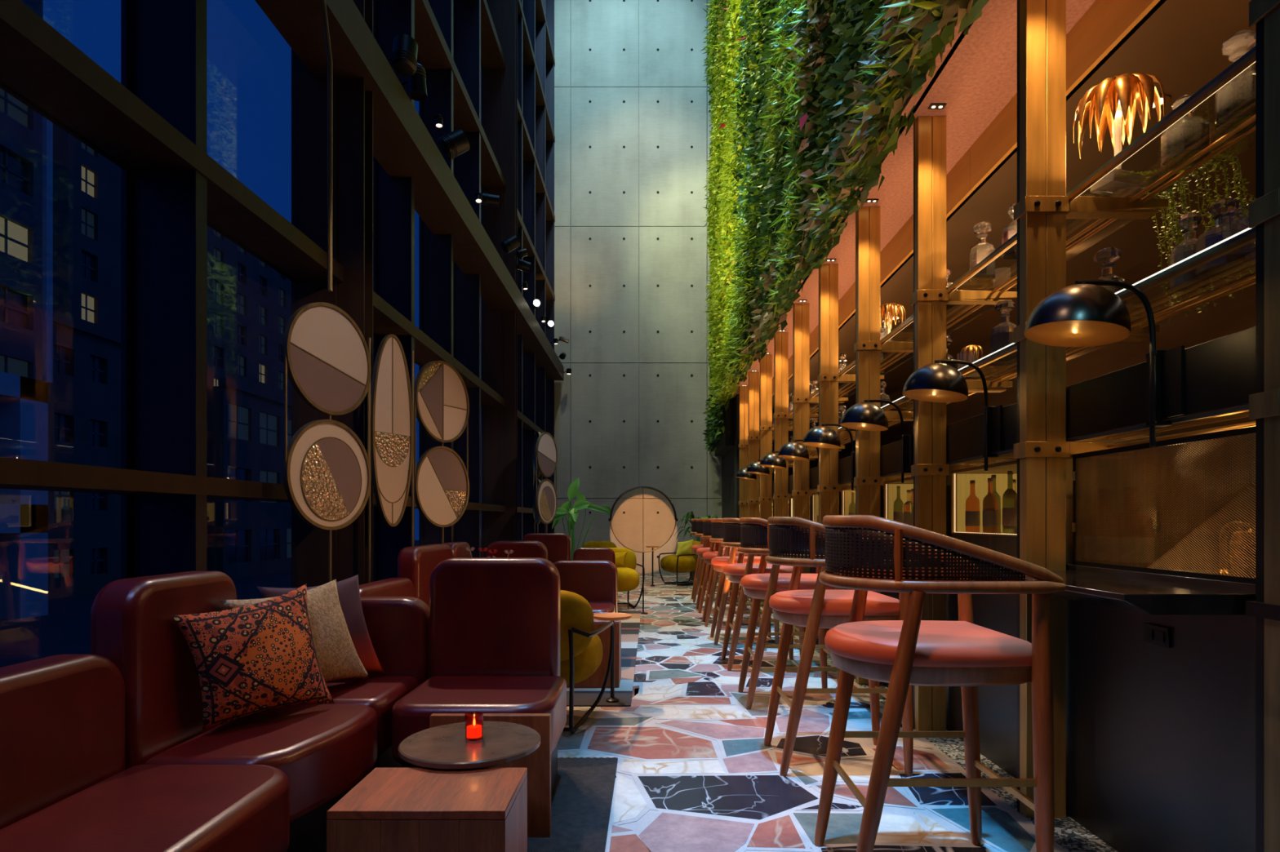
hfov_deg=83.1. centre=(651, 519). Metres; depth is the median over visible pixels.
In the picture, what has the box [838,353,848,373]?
decanter
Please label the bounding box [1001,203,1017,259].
decanter
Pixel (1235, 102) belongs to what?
decanter
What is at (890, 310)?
lamp
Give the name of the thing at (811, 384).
decanter
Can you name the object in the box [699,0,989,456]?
wall
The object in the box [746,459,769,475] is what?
lamp
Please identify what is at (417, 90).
spotlight
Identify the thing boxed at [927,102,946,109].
light
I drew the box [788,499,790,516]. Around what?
base cabinet
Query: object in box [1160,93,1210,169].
decanter
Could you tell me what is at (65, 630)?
ground
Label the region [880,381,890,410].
decanter
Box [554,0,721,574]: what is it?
wall
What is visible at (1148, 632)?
socket
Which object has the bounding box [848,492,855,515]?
liquor bottle
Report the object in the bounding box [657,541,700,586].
armchair
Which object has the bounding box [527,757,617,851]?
rug
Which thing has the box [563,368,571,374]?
spotlight
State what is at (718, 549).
bar stool
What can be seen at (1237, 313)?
wall
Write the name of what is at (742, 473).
lamp
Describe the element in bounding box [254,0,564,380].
trim
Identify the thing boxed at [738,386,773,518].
post
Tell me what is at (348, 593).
throw pillow
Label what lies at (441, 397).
screen
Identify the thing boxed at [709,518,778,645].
bar stool
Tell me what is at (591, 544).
armchair
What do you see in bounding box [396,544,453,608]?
sofa
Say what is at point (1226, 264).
decanter
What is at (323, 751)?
sofa
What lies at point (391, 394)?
screen
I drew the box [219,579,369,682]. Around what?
throw pillow
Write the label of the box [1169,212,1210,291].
decanter
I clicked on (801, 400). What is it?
post
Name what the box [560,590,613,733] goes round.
armchair
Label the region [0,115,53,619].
building
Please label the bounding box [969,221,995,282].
decanter
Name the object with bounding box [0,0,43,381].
stone building
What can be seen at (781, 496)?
post
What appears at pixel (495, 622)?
sofa
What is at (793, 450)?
lamp
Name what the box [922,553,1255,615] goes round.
countertop
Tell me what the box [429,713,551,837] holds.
base
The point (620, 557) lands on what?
throw pillow
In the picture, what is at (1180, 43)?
panel
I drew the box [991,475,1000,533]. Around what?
liquor bottle
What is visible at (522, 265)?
spotlight
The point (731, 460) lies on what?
wall
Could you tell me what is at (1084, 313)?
lamp
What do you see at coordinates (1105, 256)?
decanter
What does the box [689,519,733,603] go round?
bar stool
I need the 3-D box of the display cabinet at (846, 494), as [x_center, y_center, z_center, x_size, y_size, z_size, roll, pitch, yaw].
[1.580,-0.035,4.897,0.344,0.390,0.909,0,0,0]
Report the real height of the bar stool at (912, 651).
1.015 m
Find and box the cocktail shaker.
[1229,522,1255,577]
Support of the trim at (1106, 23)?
attached to the wall at (731, 460)
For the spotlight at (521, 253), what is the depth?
8.67 m
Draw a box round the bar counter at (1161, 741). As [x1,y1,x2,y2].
[759,553,1255,851]
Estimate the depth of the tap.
2.01 m
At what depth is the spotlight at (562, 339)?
12.17 m
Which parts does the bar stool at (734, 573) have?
crest rail, leg, arm rail, leg, seat, leg, leg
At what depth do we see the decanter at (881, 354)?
4.97 m
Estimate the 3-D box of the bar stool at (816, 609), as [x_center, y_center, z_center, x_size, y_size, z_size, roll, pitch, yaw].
[0.750,0.495,3.010,0.546,1.015,0.528,0,0,-1]
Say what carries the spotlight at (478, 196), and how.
attached to the trim at (403, 146)
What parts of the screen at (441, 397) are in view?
mirror pane, mirror pane, mirror pane, mirror pane, mirror pane, ring frame, ring frame, floor rod, mirror pane, mirror pane, mirror pane, mirror pane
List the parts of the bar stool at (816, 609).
leg, leg, seat, crest rail, arm rail, leg, leg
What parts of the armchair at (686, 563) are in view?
frame, seat, frame, backrest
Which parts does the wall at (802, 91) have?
planting panel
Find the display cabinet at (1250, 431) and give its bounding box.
[1071,426,1255,584]
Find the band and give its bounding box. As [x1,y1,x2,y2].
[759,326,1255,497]
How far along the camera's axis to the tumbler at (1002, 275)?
3.39 m
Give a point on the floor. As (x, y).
(695, 772)
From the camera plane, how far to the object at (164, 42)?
2.86 m
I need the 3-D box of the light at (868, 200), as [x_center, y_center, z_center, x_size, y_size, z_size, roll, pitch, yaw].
[1.310,-1.896,4.290,0.070,0.008,0.040,0,0,0]
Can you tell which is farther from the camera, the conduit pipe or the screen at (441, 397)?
the screen at (441, 397)
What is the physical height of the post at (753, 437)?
2.900 m
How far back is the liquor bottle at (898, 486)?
4.23 m
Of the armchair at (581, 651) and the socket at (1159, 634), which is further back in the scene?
the armchair at (581, 651)
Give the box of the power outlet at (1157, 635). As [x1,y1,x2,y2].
[1143,622,1170,648]
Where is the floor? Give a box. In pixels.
[557,574,1117,851]
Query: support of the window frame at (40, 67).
attached to the wall at (632, 128)
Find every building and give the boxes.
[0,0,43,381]
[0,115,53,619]
[48,310,120,599]
[53,123,291,399]
[207,377,291,578]
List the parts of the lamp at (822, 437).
lamp shade, arm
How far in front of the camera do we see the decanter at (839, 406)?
5.82 m
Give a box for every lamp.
[735,466,756,479]
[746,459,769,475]
[760,451,786,468]
[777,440,818,495]
[803,423,855,490]
[840,400,912,483]
[880,302,905,342]
[902,360,1002,471]
[960,344,983,377]
[1023,280,1184,446]
[1073,71,1165,197]
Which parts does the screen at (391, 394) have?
floor rod, mirror pane, mirror pane, mirror pane, mirror pane, floor rod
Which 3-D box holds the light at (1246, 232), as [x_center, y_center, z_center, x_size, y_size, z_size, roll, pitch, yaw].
[1.393,-0.679,5.950,0.003,0.004,9.900,0,0,0]
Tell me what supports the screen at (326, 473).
on the floor
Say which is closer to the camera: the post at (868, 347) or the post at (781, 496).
the post at (868, 347)
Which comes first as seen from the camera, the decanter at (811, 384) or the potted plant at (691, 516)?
the decanter at (811, 384)
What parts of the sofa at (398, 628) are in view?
seat, backrest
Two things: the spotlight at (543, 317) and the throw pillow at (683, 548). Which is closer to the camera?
the spotlight at (543, 317)
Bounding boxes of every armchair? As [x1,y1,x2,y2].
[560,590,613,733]
[582,541,616,547]
[608,547,644,608]
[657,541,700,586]
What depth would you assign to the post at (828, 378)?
5.36 m
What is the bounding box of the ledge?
[772,404,1255,497]
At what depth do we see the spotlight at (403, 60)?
4.60 m
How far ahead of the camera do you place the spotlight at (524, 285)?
8.93 m
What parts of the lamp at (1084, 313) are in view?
lamp shade, arm, plate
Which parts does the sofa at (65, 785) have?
backrest, seat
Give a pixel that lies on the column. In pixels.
(353, 105)
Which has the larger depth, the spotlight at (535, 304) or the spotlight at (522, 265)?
the spotlight at (535, 304)
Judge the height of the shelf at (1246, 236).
0.041 m
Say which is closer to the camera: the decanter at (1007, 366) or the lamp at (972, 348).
the decanter at (1007, 366)
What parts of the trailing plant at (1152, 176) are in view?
pot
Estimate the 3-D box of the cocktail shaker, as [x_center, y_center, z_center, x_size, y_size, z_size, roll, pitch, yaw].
[1.560,0.088,1.900,0.059,0.162,0.059,0,0,0]
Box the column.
[291,0,517,588]
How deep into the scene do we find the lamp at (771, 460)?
6.78 m
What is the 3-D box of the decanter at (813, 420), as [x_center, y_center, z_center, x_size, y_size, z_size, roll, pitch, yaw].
[1.480,-0.800,6.585,0.104,0.250,0.104,0,0,31]
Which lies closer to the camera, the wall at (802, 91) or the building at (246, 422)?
the wall at (802, 91)
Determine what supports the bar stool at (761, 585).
on the floor
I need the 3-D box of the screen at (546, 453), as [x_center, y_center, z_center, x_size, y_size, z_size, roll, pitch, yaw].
[-1.240,-0.018,8.550,0.078,2.035,0.530,0,0,18]
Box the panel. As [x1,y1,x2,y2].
[772,0,1255,408]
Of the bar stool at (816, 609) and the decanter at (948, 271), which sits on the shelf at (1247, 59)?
the decanter at (948, 271)
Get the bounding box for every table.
[326,768,527,851]
[398,721,540,770]
[593,613,631,702]
[645,546,659,586]
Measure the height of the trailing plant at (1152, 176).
0.484 m
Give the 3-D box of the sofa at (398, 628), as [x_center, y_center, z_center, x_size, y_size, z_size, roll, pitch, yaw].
[-1.147,0.655,2.610,0.535,0.690,0.660,0,0,0]
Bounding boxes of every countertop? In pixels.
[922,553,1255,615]
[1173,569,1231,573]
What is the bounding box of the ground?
[0,540,481,667]
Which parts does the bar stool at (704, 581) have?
arm rail, leg, leg, seat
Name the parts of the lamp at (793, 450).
lamp shade, arm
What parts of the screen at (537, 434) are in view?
mirror pane, mirror pane, ring frame, mirror pane, ring frame, mirror pane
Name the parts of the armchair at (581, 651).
backrest, seat, frame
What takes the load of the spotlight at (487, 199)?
attached to the trim at (403, 146)
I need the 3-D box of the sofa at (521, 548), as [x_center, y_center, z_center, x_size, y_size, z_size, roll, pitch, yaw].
[-1.087,0.578,5.037,0.655,0.845,0.575,0,0,0]
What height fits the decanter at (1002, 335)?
0.250 m
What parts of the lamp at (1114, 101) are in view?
stem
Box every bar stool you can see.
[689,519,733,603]
[694,518,746,613]
[701,518,759,627]
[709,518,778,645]
[720,518,805,671]
[737,517,843,710]
[764,516,918,777]
[814,515,1066,851]
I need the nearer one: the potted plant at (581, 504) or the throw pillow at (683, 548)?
the potted plant at (581, 504)
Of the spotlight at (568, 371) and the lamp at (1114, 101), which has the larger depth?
the spotlight at (568, 371)
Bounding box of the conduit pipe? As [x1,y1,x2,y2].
[320,0,333,291]
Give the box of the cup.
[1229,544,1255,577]
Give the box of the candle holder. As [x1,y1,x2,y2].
[464,711,483,741]
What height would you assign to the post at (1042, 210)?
2.900 m
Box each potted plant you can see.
[551,477,610,560]
[675,512,718,581]
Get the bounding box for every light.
[798,299,807,302]
[826,258,835,261]
[839,227,1250,428]
[865,198,878,202]
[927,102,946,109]
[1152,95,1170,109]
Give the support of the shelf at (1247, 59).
attached to the post at (828, 378)
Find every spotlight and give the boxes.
[388,33,417,76]
[401,62,426,101]
[425,114,443,128]
[437,128,470,159]
[467,192,482,203]
[481,192,499,206]
[500,234,519,253]
[513,248,528,257]
[515,259,530,272]
[517,281,528,290]
[528,298,540,308]
[537,315,545,322]
[543,320,554,328]
[549,337,558,344]
[557,352,566,359]
[558,336,568,343]
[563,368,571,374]
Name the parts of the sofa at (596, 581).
seat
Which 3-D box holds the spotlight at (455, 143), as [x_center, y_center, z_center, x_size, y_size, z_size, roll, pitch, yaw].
[-1.574,-2.994,5.753,0.248,0.242,0.175,0,0,-27]
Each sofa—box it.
[0,654,289,851]
[89,571,377,851]
[302,596,430,773]
[359,577,413,597]
[391,557,566,797]
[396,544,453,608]
[441,541,547,559]
[522,533,570,564]
[553,560,617,613]
[573,547,615,564]
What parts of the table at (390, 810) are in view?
panel, panel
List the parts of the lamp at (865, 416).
lamp shade, arm, plate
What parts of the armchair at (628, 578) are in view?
backrest, seat, frame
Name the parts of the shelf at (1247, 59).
glass pane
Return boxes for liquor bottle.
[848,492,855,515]
[893,486,903,522]
[902,489,913,526]
[964,480,980,533]
[982,478,998,533]
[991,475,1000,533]
[1002,471,1017,533]
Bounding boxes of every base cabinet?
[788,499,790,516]
[790,496,812,520]
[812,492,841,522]
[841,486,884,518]
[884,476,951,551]
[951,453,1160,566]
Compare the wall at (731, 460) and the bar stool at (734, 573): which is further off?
the wall at (731, 460)
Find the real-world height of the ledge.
0.033 m
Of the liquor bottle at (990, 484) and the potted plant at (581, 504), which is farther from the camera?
the potted plant at (581, 504)
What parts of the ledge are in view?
rail, rail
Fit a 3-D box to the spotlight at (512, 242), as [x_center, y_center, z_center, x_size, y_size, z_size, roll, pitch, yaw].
[-1.583,-3.099,8.102,0.216,0.208,0.146,0,0,-27]
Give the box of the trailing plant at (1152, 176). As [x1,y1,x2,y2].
[1093,151,1255,323]
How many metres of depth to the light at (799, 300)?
6.24 m
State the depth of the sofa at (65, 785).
1.54 m
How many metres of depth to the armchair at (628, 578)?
8.13 m
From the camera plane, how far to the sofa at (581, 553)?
7.90 m
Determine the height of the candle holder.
0.066 m
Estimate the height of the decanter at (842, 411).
0.190 m
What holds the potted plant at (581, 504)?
on the floor
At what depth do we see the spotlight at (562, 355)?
12.87 m
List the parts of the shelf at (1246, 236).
glass pane, rail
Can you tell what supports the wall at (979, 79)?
attached to the wall at (802, 91)
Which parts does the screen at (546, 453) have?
mirror pane, ring frame, ring frame, mirror pane, mirror pane, mirror pane, mirror pane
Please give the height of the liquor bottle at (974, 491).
0.240 m
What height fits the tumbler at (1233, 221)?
0.090 m
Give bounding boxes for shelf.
[759,45,1255,449]
[772,226,1255,473]
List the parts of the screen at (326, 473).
mirror pane, ring frame, ring frame, mirror pane, mirror pane, mirror pane, floor rod, mirror pane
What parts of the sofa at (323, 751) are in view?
backrest, seat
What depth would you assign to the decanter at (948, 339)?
3.61 m
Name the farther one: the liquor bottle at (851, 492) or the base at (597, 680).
the liquor bottle at (851, 492)
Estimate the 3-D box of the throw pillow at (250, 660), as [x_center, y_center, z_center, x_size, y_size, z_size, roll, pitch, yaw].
[-1.148,0.400,2.159,0.207,0.370,0.523,0,0,13]
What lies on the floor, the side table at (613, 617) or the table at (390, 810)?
the table at (390, 810)
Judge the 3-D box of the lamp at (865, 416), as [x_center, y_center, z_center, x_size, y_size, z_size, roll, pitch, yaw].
[1.222,-0.427,3.930,0.377,0.455,0.251,0,0,0]
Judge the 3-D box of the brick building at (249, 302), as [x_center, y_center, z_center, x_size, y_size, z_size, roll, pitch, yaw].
[-43.825,-12.350,66.750,8.350,33.700,34.700,0,0,0]
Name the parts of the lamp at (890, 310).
stem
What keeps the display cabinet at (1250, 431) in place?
on the bar counter at (1161, 741)
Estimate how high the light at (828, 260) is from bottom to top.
0.008 m
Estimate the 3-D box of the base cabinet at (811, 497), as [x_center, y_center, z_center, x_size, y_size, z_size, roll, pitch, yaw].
[1.580,-0.035,6.857,0.344,0.390,0.909,0,0,0]
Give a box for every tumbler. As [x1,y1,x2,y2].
[956,351,976,374]
[992,266,1011,291]
[1220,206,1255,253]
[1243,248,1255,267]
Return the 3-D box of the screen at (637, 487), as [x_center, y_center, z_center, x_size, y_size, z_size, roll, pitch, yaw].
[-0.087,0.321,7.700,0.743,1.359,0.098,0,0,0]
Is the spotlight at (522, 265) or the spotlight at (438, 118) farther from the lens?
the spotlight at (522, 265)
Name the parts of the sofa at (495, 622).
seat, backrest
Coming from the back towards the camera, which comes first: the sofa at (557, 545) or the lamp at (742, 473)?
the lamp at (742, 473)
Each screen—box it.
[282,302,371,582]
[368,333,413,582]
[413,360,469,543]
[532,431,542,533]
[535,432,557,533]
[608,486,678,613]
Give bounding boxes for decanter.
[788,392,792,412]
[809,380,818,396]
[809,380,818,407]
[809,417,817,430]
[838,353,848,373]
[838,382,846,389]
[838,405,846,417]
[838,408,846,428]
[880,316,892,353]
[880,353,883,363]
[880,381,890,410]
[946,268,957,309]
[946,335,955,368]
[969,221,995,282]
[990,348,1017,370]
[991,300,1017,363]
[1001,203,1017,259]
[1093,246,1126,306]
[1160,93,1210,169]
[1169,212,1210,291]
[1195,197,1252,277]
[1215,29,1255,135]
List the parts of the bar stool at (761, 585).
leg, leg, crest rail, arm rail, seat, leg, leg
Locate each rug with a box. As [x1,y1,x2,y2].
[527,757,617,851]
[566,611,641,706]
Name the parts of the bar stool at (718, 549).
arm rail, crest rail, leg, leg, seat, leg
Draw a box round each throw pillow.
[172,583,333,732]
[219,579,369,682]
[257,574,384,672]
[614,551,627,567]
[675,539,693,556]
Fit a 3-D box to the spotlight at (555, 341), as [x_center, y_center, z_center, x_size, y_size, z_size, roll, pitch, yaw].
[-1.606,-2.941,11.901,0.142,0.096,0.081,0,0,0]
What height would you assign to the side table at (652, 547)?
0.600 m
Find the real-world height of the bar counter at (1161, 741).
0.850 m
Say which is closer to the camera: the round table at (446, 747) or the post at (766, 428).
the round table at (446, 747)
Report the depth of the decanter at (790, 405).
7.59 m
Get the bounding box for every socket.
[1145,628,1153,639]
[1155,631,1164,642]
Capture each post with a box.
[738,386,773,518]
[747,372,773,517]
[759,354,792,606]
[773,332,818,516]
[791,303,848,632]
[817,263,884,654]
[853,206,913,684]
[911,115,1017,731]
[1013,0,1168,818]
[1245,0,1279,851]
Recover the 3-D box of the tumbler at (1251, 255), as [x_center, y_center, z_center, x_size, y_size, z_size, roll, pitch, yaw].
[1.600,-0.721,1.900,0.080,0.090,0.084,0,0,0]
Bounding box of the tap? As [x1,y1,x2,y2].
[1213,520,1252,575]
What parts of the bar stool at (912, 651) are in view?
leg, leg, seat, arm rail, crest rail, leg, leg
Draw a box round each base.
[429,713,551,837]
[566,617,621,688]
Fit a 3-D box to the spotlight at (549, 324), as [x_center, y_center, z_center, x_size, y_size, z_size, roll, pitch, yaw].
[-1.602,-3.062,11.292,0.156,0.119,0.122,0,0,-19]
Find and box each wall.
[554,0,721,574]
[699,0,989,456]
[721,394,855,518]
[733,0,1095,397]
[880,224,1255,533]
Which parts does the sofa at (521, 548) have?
backrest, backrest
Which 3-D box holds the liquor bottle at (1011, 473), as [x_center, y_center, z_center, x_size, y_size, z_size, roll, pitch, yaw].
[1.455,-0.069,2.928,0.057,0.260,0.057,0,0,19]
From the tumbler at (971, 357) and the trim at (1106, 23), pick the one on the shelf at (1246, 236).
the tumbler at (971, 357)
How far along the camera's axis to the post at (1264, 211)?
1.47 m
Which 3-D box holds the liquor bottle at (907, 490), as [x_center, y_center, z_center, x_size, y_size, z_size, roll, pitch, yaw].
[1.455,-0.053,4.078,0.067,0.230,0.067,0,0,-27]
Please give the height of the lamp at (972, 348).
0.150 m
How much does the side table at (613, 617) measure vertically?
0.470 m
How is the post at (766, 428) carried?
on the floor
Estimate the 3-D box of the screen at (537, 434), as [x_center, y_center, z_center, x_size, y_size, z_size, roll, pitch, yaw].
[-1.449,-0.059,9.200,0.078,2.117,0.571,0,0,-20]
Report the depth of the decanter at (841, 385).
5.94 m
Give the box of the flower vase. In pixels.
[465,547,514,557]
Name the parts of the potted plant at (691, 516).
pot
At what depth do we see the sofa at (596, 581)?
5.25 m
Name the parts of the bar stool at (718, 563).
crest rail, leg, arm rail, leg, seat, leg, leg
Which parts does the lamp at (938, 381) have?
lamp shade, arm, plate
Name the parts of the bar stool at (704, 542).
leg, leg, seat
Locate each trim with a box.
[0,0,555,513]
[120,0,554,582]
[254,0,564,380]
[759,0,1165,408]
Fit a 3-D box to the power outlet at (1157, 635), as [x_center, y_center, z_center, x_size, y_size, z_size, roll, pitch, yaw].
[1.399,0.320,2.000,0.011,0.056,0.100,0,0,0]
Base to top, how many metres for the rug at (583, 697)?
0.007 m
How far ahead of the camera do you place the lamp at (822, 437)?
4.85 m
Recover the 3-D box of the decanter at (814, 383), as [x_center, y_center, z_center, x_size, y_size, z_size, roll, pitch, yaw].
[1.500,-1.187,6.635,0.112,0.190,0.112,0,0,-26]
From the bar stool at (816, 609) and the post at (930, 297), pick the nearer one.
the bar stool at (816, 609)
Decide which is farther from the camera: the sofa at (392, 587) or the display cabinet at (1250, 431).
the sofa at (392, 587)

